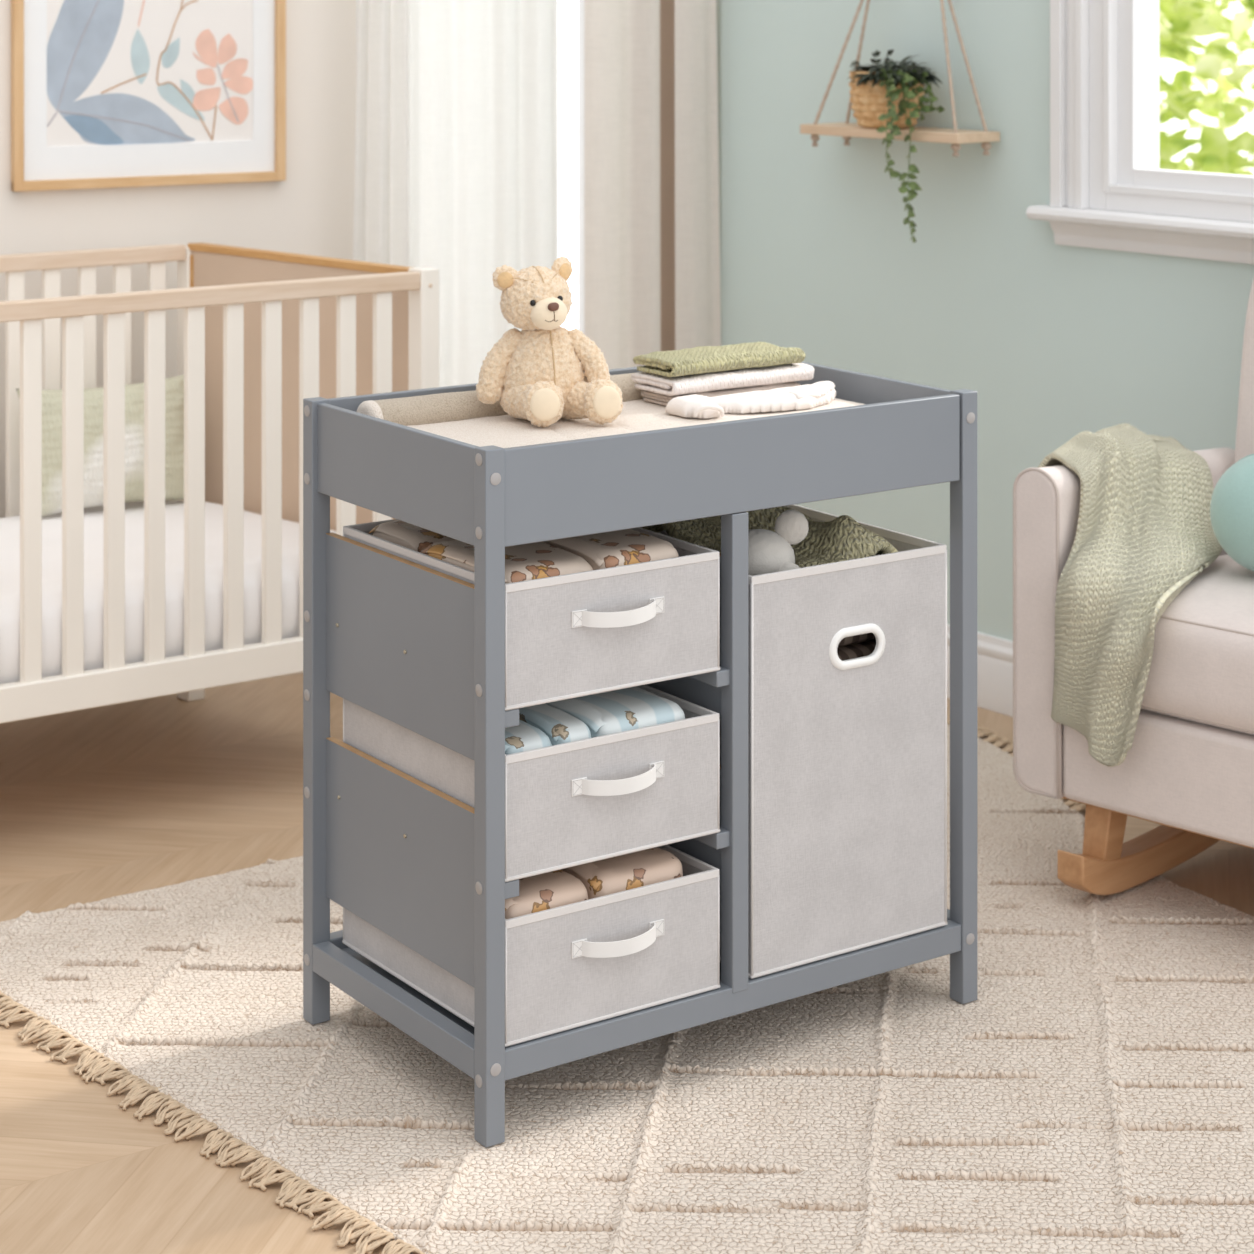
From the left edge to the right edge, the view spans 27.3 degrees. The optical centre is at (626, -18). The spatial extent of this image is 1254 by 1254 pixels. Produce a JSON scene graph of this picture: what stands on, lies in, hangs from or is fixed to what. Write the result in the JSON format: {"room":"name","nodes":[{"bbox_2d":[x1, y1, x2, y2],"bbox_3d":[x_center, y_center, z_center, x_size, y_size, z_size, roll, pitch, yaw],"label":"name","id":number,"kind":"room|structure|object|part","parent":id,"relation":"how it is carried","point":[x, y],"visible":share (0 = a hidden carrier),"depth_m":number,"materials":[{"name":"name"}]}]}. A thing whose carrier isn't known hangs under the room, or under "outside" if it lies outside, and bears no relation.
{"room":"bedroom","nodes":[
{"label":"bedroom","id":0,"kind":"room"},
{"bbox_2d":[0,0,356,517],"bbox_3d":[-1.525,0.219,5.305,4.020,2.630,0.130,0,0,-30],"label":"wall","id":1,"kind":"structure","parent":0,"point":[311,212],"depth_m":5.60,"materials":[{"name":"beige paint"}]},
{"bbox_2d":[11,0,285,191],"bbox_3d":[-1.013,0.018,5.506,0.602,0.829,0.026,0,0,-30],"label":"framed print","id":2,"kind":"object","parent":1,"relation":"attached to","point":[105,93],"visible":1,"depth_m":5.50,"materials":[{"name":"paper"}]},
{"bbox_3d":[-1.013,0.423,5.506,0.602,0.021,0.026,0,0,-30],"label":"frame rail","id":3,"kind":"part","parent":2,"relation":"part of","materials":[{"name":"brown wood"}]},
{"bbox_2d":[357,0,583,332],"bbox_3d":[-0.344,0.294,5.973,0.665,2.180,0.080,0,0,-30],"label":"window","id":4,"kind":"structure","parent":1,"relation":"in","point":[580,2],"depth_m":6.13,"materials":[{"name":"white paint"}]},
{"bbox_3d":[-0.256,-0.926,5.876,0.998,0.024,0.216,0,0,-35],"label":"curtain rod","id":5,"kind":"object","parent":1,"relation":"attached to","visible":0},
{"bbox_2d":[353,0,408,266],"bbox_3d":[-0.552,0.284,5.654,0.154,2.400,0.037,0,0,-29],"label":"curtain","id":6,"kind":"object","parent":5,"relation":"hanging from","point":[381,171],"visible":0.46,"depth_m":5.66,"materials":[{"name":"white fabric"}]},
{"bbox_2d":[409,0,557,386],"bbox_3d":[-0.322,0.284,5.805,0.393,2.400,0.031,0,0,-29],"label":"curtain","id":7,"kind":"object","parent":5,"relation":"hanging from","point":[483,74],"visible":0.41,"depth_m":5.79,"materials":[{"name":"white fabric"}]},
{"bbox_2d":[584,0,660,369],"bbox_3d":[-0.011,0.284,5.953,0.192,2.400,0.032,0,0,-27],"label":"curtain","id":8,"kind":"object","parent":5,"relation":"hanging from","point":[622,269],"visible":0.61,"depth_m":5.96,"materials":[{"name":"white fabric"}]},
{"bbox_2d":[660,0,720,350],"bbox_3d":[0.123,0.284,6.050,0.175,2.400,0.139,0,0,-35],"label":"curtain","id":9,"kind":"object","parent":5,"relation":"hanging from","point":[689,153],"visible":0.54,"depth_m":6.01,"materials":[{"name":"white fabric"}]},
{"bbox_2d":[0,673,1253,1253],"bbox_3d":[-0.808,1.540,3.446,5.500,0.048,4.900,0,0,-35],"label":"floor","id":10,"kind":"structure","parent":0,"point":[103,802],"depth_m":4.43,"materials":[{"name":"brown wood"}]},
{"bbox_2d":[0,243,438,723],"bbox_3d":[-1.190,1.031,4.836,1.491,0.968,0.770,0,0,-35],"label":"crib","id":11,"kind":"object","parent":10,"relation":"on","point":[261,333],"visible":0.73,"depth_m":4.75,"materials":[{"name":"beige paint"}]},
{"bbox_3d":[-1.458,0.570,5.096,1.265,0.033,0.032,0,0,-35],"label":"rail","id":12,"kind":"part","parent":11,"relation":"part of","materials":[{"name":"brown wood"}]},
{"bbox_3d":[-0.922,1.247,4.577,1.264,0.062,0.026,0,0,-35],"label":"rail","id":13,"kind":"part","parent":11,"relation":"part of","materials":[{"name":"beige paint"}]},
{"bbox_2d":[0,500,335,683],"bbox_3d":[-1.189,1.153,4.836,1.390,0.178,0.715,0,0,-35],"label":"mattress","id":14,"kind":"object","parent":11,"relation":"on","point":[174,509],"visible":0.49,"depth_m":4.72,"materials":[{"name":"white fabric"}]},
{"bbox_2d":[16,375,183,515],"bbox_3d":[-1.050,0.939,5.239,0.372,0.252,0.128,0,0,-30],"label":"throw pillow","id":15,"kind":"object","parent":14,"relation":"on","point":[174,386],"visible":0.49,"depth_m":5.20,"materials":[{"name":"fabric"}]},
{"bbox_3d":[-0.922,1.037,5.465,0.047,0.956,0.040,0,0,-35],"label":"post","id":16,"kind":"part","parent":11,"relation":"part of","materials":[{"name":"beige paint"}]},
{"bbox_3d":[-0.923,0.570,4.577,1.265,0.033,0.032,0,0,-35],"label":"rail","id":17,"kind":"part","parent":11,"relation":"part of","materials":[{"name":"brown wood"}]},
{"bbox_3d":[-0.657,0.934,5.206,0.717,0.740,0.025,0,0,44],"label":"panel","id":18,"kind":"part","parent":11,"relation":"part of","materials":[{"name":"beige wood"}]},
{"bbox_3d":[-0.389,1.031,4.948,0.047,0.968,0.040,0,0,-35],"label":"post","id":19,"kind":"part","parent":11,"relation":"part of","materials":[{"name":"beige paint"}]},
{"bbox_2d":[0,719,1253,1253],"bbox_3d":[0.329,1.505,3.864,2.263,0.022,2.016,0,0,-35],"label":"area rug","id":20,"kind":"object","parent":10,"relation":"on","point":[1094,1094],"visible":0.55,"depth_m":3.51,"materials":[{"name":"fabric"}]},
{"bbox_2d":[303,362,976,1147],"bbox_3d":[0.024,1.054,3.783,0.853,0.900,0.508,0,0,-35],"label":"table","id":21,"kind":"object","parent":20,"relation":"on","point":[420,648],"visible":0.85,"depth_m":3.57,"materials":[{"name":"grey paint"}]},
{"bbox_3d":[-0.450,1.054,3.746,0.030,0.900,0.030,0,0,-35],"label":"leg","id":22,"kind":"part","parent":21,"relation":"part of","materials":[{"name":"grey paint"}]},
{"bbox_3d":[-0.111,1.407,3.979,0.793,0.039,0.026,0,0,-35],"label":"rail","id":23,"kind":"part","parent":21,"relation":"part of","materials":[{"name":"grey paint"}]},
{"bbox_3d":[-0.316,1.407,3.548,0.026,0.039,0.448,0,0,-35],"label":"rail","id":24,"kind":"part","parent":21,"relation":"part of","materials":[{"name":"grey paint"}]},
{"bbox_3d":[-0.303,1.208,3.557,0.012,0.229,0.472,0,0,-35],"label":"panel","id":25,"kind":"part","parent":21,"relation":"part of","materials":[{"name":"grey paint"}]},
{"bbox_3d":[-0.303,0.911,3.557,0.012,0.226,0.472,0,0,-35],"label":"panel","id":26,"kind":"part","parent":21,"relation":"part of","materials":[{"name":"grey paint"}]},
{"bbox_3d":[-0.178,1.054,3.353,0.030,0.900,0.030,0,0,-35],"label":"leg","id":27,"kind":"part","parent":21,"relation":"part of","materials":[{"name":"grey paint"}]},
{"bbox_2d":[342,845,719,1046],"bbox_3d":[-0.134,1.303,3.630,0.349,0.164,0.470,0,0,-35],"label":"fabric bin","id":28,"kind":"object","parent":21,"relation":"on","point":[570,966],"visible":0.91,"depth_m":3.47,"materials":[{"name":"fabric"}]},
{"bbox_2d":[505,870,587,918],"bbox_3d":[-0.167,1.290,3.515,0.146,0.183,0.240,0,0,-35],"label":"diaper","id":29,"kind":"object","parent":28,"relation":"in","point":[557,888],"visible":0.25,"depth_m":3.43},
{"bbox_3d":[-0.004,1.282,3.450,0.120,0.023,0.028,0,0,-35],"label":"handle","id":30,"kind":"part","parent":28,"relation":"part of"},
{"bbox_2d":[560,847,682,898],"bbox_3d":[-0.042,1.289,3.602,0.157,0.184,0.240,0,0,-35],"label":"diaper","id":31,"kind":"object","parent":28,"relation":"in","point":[641,868],"visible":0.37,"depth_m":3.51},
{"bbox_2d":[343,685,719,881],"bbox_3d":[-0.134,1.089,3.630,0.349,0.164,0.470,0,0,-35],"label":"fabric bin","id":32,"kind":"object","parent":21,"relation":"on","point":[570,804],"visible":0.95,"depth_m":3.47,"materials":[{"name":"fabric"}]},
{"bbox_2d":[505,719,551,754],"bbox_3d":[-0.202,1.078,3.515,0.083,0.171,0.278,0,0,-35],"label":"diaper","id":33,"kind":"object","parent":32,"relation":"in","point":[522,737],"visible":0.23,"depth_m":3.42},
{"bbox_2d":[518,704,590,745],"bbox_3d":[-0.142,1.076,3.557,0.060,0.176,0.278,0,0,-35],"label":"diaper","id":34,"kind":"object","parent":32,"relation":"in","point":[559,726],"visible":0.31,"depth_m":3.47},
{"bbox_2d":[544,686,684,737],"bbox_3d":[-0.051,1.075,3.619,0.157,0.178,0.280,0,0,-35],"label":"diaper","id":35,"kind":"object","parent":32,"relation":"in","point":[615,711],"visible":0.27,"depth_m":3.53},
{"bbox_3d":[-0.004,1.068,3.450,0.120,0.023,0.028,0,0,-35],"label":"handle","id":36,"kind":"part","parent":32,"relation":"part of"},
{"bbox_2d":[343,519,719,710],"bbox_3d":[-0.134,0.866,3.630,0.349,0.164,0.470,0,0,-35],"label":"fabric bin","id":37,"kind":"object","parent":21,"relation":"on","point":[568,636],"visible":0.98,"depth_m":3.46,"materials":[{"name":"fabric"}]},
{"bbox_2d":[368,520,455,551],"bbox_3d":[-0.276,0.858,3.697,0.144,0.171,0.159,0,0,-35],"label":"diaper","id":38,"kind":"object","parent":37,"relation":"in","point":[399,532],"visible":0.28,"depth_m":3.64,"materials":[{"name":"beige fabric"}]},
{"bbox_2d":[420,540,592,583],"bbox_3d":[-0.163,0.856,3.517,0.154,0.176,0.242,0,0,-35],"label":"diaper","id":39,"kind":"object","parent":37,"relation":"in","point":[537,560],"visible":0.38,"depth_m":3.47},
{"bbox_2d":[542,529,678,569],"bbox_3d":[-0.043,0.854,3.603,0.142,0.180,0.240,0,0,-35],"label":"diaper","id":40,"kind":"object","parent":37,"relation":"in","point":[626,546],"visible":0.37,"depth_m":3.53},
{"bbox_3d":[-0.004,0.845,3.450,0.120,0.023,0.028,0,0,-35],"label":"handle","id":41,"kind":"part","parent":37,"relation":"part of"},
{"bbox_3d":[0.023,1.409,3.783,0.802,0.010,0.455,0,0,-35],"label":"board","id":42,"kind":"part","parent":21,"relation":"part of","materials":[{"name":"grey paint"}]},
{"bbox_2d":[357,373,865,447],"bbox_3d":[0.024,0.652,3.783,0.790,0.092,0.470,0,0,-35],"label":"changing pad","id":43,"kind":"object","parent":21,"relation":"on","point":[459,416],"visible":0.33,"depth_m":3.77,"materials":[{"name":"beige fabric"}]},
{"bbox_2d":[476,256,622,427],"bbox_3d":[-0.109,0.523,3.776,0.150,0.238,0.198,0,0,-45],"label":"teddy bear","id":44,"kind":"object","parent":43,"relation":"on","point":[542,373],"visible":1,"depth_m":3.77},
{"bbox_3d":[-0.185,0.564,3.801,0.078,0.110,0.044,0,0,-24],"label":"arm","id":45,"kind":"part","parent":44,"relation":"part of","materials":[{"name":"beige fur"}]},
{"bbox_3d":[-0.139,0.610,3.767,0.060,0.060,0.125,0,0,-34],"label":"leg","id":46,"kind":"part","parent":44,"relation":"part of","materials":[{"name":"beige fur"}]},
{"bbox_3d":[-0.066,0.612,3.775,0.060,0.061,0.119,0,0,-44],"label":"leg","id":47,"kind":"part","parent":44,"relation":"part of","materials":[{"name":"beige fur"}]},
{"bbox_3d":[-0.058,0.558,3.798,0.080,0.097,0.040,0,0,26],"label":"arm","id":48,"kind":"part","parent":44,"relation":"part of","materials":[{"name":"beige fur"}]},
{"bbox_2d":[641,382,799,405],"bbox_3d":[0.147,0.631,3.995,0.243,0.020,0.098,0,0,-35],"label":"folded towel","id":49,"kind":"object","parent":43,"relation":"on","point":[652,397],"visible":0.3,"depth_m":3.95,"materials":[{"name":"white fabric"}]},
{"bbox_2d":[631,363,813,395],"bbox_3d":[0.150,0.609,4.001,0.277,0.026,0.114,0,0,-35],"label":"folded towel","id":50,"kind":"object","parent":49,"relation":"on","point":[746,377],"visible":0.8,"depth_m":3.95,"materials":[{"name":"white fabric"}]},
{"bbox_2d":[633,342,805,376],"bbox_3d":[0.143,0.582,3.999,0.256,0.028,0.108,0,0,-35],"label":"folded towel","id":51,"kind":"object","parent":50,"relation":"on","point":[701,359],"visible":1,"depth_m":3.96,"materials":[{"name":"green fabric"}]},
{"bbox_2d":[665,381,835,418],"bbox_3d":[0.208,0.628,3.904,0.317,0.025,0.108,0,0,-35],"label":"garment","id":52,"kind":"object","parent":43,"relation":"on","point":[807,396],"visible":1,"depth_m":3.86,"materials":[{"name":"white fabric"}]},
{"bbox_3d":[0.114,0.628,3.849,0.096,0.024,0.092,0,0,-35],"label":"leg","id":53,"kind":"part","parent":52,"relation":"part of","materials":[{"name":"white fabric"}]},
{"bbox_3d":[0.010,0.911,3.774,0.011,0.226,0.448,0,0,-35],"label":"divider panel","id":54,"kind":"part","parent":21,"relation":"part of","materials":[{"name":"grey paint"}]},
{"bbox_3d":[0.010,1.208,3.774,0.011,0.229,0.448,0,0,-35],"label":"divider panel","id":55,"kind":"part","parent":21,"relation":"part of","materials":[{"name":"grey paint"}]},
{"bbox_3d":[0.159,1.407,3.588,0.793,0.039,0.026,0,0,-35],"label":"rail","id":56,"kind":"part","parent":21,"relation":"part of","materials":[{"name":"grey paint"}]},
{"bbox_3d":[0.149,1.065,3.581,0.028,0.661,0.028,0,0,-35],"label":"post","id":57,"kind":"part","parent":21,"relation":"part of","materials":[{"name":"grey paint"}]},
{"bbox_2d":[657,505,947,978],"bbox_3d":[0.208,1.105,3.856,0.362,0.559,0.406,0,0,-35],"label":"laundry hamper","id":58,"kind":"object","parent":21,"relation":"on","point":[847,759],"visible":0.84,"depth_m":3.69,"materials":[{"name":"fabric"}]},
{"bbox_2d":[640,506,897,567],"bbox_3d":[0.211,0.862,3.852,0.360,0.190,0.382,0,0,-35],"label":"knitted blanket","id":59,"kind":"object","parent":58,"relation":"in","point":[842,538],"visible":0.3,"depth_m":3.77,"materials":[{"name":"green fabric"}]},
{"bbox_2d":[748,510,808,575],"bbox_3d":[0.198,0.811,3.692,0.124,0.112,0.085,0,0,0],"label":"plush toy","id":60,"kind":"object","parent":58,"relation":"in","point":[769,551],"visible":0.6,"depth_m":3.67,"materials":[{"name":"white fabric"}]},
{"bbox_3d":[0.228,0.844,3.666,0.044,0.045,0.033,0,0,0],"label":"arm","id":61,"kind":"part","parent":60,"relation":"part of"},
{"bbox_2d":[837,633,875,660],"bbox_3d":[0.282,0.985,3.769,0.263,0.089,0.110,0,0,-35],"label":"handle hole","id":62,"kind":"object","parent":58,"relation":"in","point":[851,647],"visible":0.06,"depth_m":3.77,"materials":[{"name":"fabric"}]},
{"bbox_3d":[0.362,1.407,4.017,0.026,0.039,0.448,0,0,-35],"label":"rail","id":63,"kind":"part","parent":21,"relation":"part of","materials":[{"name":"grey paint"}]},
{"bbox_3d":[0.498,1.054,3.821,0.030,0.900,0.030,0,0,-35],"label":"leg","id":64,"kind":"part","parent":21,"relation":"part of","materials":[{"name":"grey paint"}]},
{"bbox_2d":[1013,279,1253,894],"bbox_3d":[1.153,0.964,4.262,0.800,1.072,0.707,0,0,44],"label":"armchair","id":65,"kind":"object","parent":20,"relation":"on","point":[1188,768],"visible":0.57,"depth_m":4.20,"materials":[{"name":"fabric"}]},
{"bbox_3d":[0.790,1.395,4.258,0.054,0.105,0.065,0,0,44],"label":"leg","id":66,"kind":"part","parent":65,"relation":"part of","materials":[{"name":"brown wood"}]},
{"bbox_3d":[0.889,1.075,4.498,0.088,0.538,0.608,0,0,44],"label":"arm","id":67,"kind":"part","parent":65,"relation":"part of","materials":[{"name":"fabric"}]},
{"bbox_2d":[1038,423,1222,766],"bbox_3d":[0.863,1.008,4.340,0.351,0.494,0.482,0,0,44],"label":"throw blanket","id":68,"kind":"object","parent":65,"relation":"on","point":[1144,531],"visible":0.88,"depth_m":4.22,"materials":[{"name":"fabric"}]},
{"bbox_3d":[1.134,1.262,4.243,0.618,0.165,0.574,0,0,44],"label":"seat","id":69,"kind":"part","parent":65,"relation":"part of","materials":[{"name":"fabric"}]},
{"bbox_2d":[1141,555,1253,734],"bbox_3d":[1.103,1.089,4.211,0.616,0.205,0.504,0,0,44],"label":"seat cushion","id":70,"kind":"object","parent":65,"relation":"on","point":[1200,681],"depth_m":4.08,"materials":[{"name":"fabric"}]},
{"bbox_2d":[1210,454,1253,571],"bbox_3d":[1.073,0.883,4.292,0.212,0.204,0.192,0,0,44],"label":"round cushion","id":71,"kind":"object","parent":65,"relation":"on","point":[1232,500],"visible":1,"depth_m":4.25,"materials":[{"name":"teal fabric"}]},
{"bbox_3d":[1.335,0.748,4.449,0.588,0.641,0.185,0,0,44],"label":"backrest","id":72,"kind":"part","parent":65,"relation":"part of","materials":[{"name":"fabric"}]},
{"bbox_2d":[849,71,923,128],"bbox_3d":[0.555,0.249,5.517,0.162,0.120,0.161,0,0,-35],"label":"basket","id":73,"kind":"object","parent":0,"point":[871,102],"depth_m":5.45,"materials":[{"name":"wicker"}]},
{"bbox_2d":[716,0,1253,640],"bbox_3d":[1.264,0.219,4.897,0.130,2.630,3.720,0,0,-40],"label":"wall","id":74,"kind":"structure","parent":0,"point":[1055,343],"depth_m":5.48,"materials":[{"name":"green paint"}]},
{"bbox_2d":[800,0,999,156],"bbox_3d":[0.581,0.183,5.511,0.139,0.352,0.469,0,0,-40],"label":"shelf","id":75,"kind":"object","parent":74,"relation":"attached to","point":[847,130],"visible":0.96,"depth_m":5.42,"materials":[{"name":"brown wood"}]},
{"bbox_2d":[847,50,944,242],"bbox_3d":[0.579,0.340,5.459,0.187,0.394,0.286,0,0,-35],"label":"potted plant","id":76,"kind":"object","parent":75,"relation":"on","point":[887,95],"visible":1,"depth_m":5.42,"materials":[{"name":"green plant"}]},
{"bbox_2d":[947,624,1012,716],"bbox_3d":[1.213,1.441,4.842,0.018,0.151,3.700,0,0,-40],"label":"baseboard","id":77,"kind":"structure","parent":74,"relation":"attached to","point":[994,654],"depth_m":5.37,"materials":[{"name":"white paint"}]},
{"bbox_2d":[1026,0,1253,263],"bbox_3d":[1.316,-0.074,4.786,0.192,1.213,1.353,0,0,-40],"label":"window","id":78,"kind":"structure","parent":74,"relation":"in","point":[1109,189],"depth_m":5.15,"materials":[{"name":"white paint"}]},
{"bbox_3d":[1.276,-0.114,4.753,0.036,1.135,1.273,0,0,-40],"label":"casing","id":79,"kind":"part","parent":78,"relation":"part of","materials":[{"name":"white paint"}]},
{"bbox_3d":[1.266,0.468,4.745,0.062,0.028,1.353,0,0,-40],"label":"sill","id":80,"kind":"part","parent":78,"relation":"part of","materials":[{"name":"white paint"}]},
{"label":"outside","id":81,"kind":"structure","parent":0,"visible":0},
{"bbox_3d":[5.988,1.854,10.583,9.600,0.100,6.900,0,0,-35],"label":"lawn","id":82,"kind":"structure","parent":81,"visible":0},
{"bbox_2d":[1160,0,1253,174],"bbox_3d":[2.868,0.652,10.560,3.211,2.293,3.204,0,0,-35],"label":"foliage","id":83,"kind":"object","parent":82,"relation":"on","point":[1181,21],"visible":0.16,"depth_m":9.81,"materials":[{"name":"green plant"}]}
]}

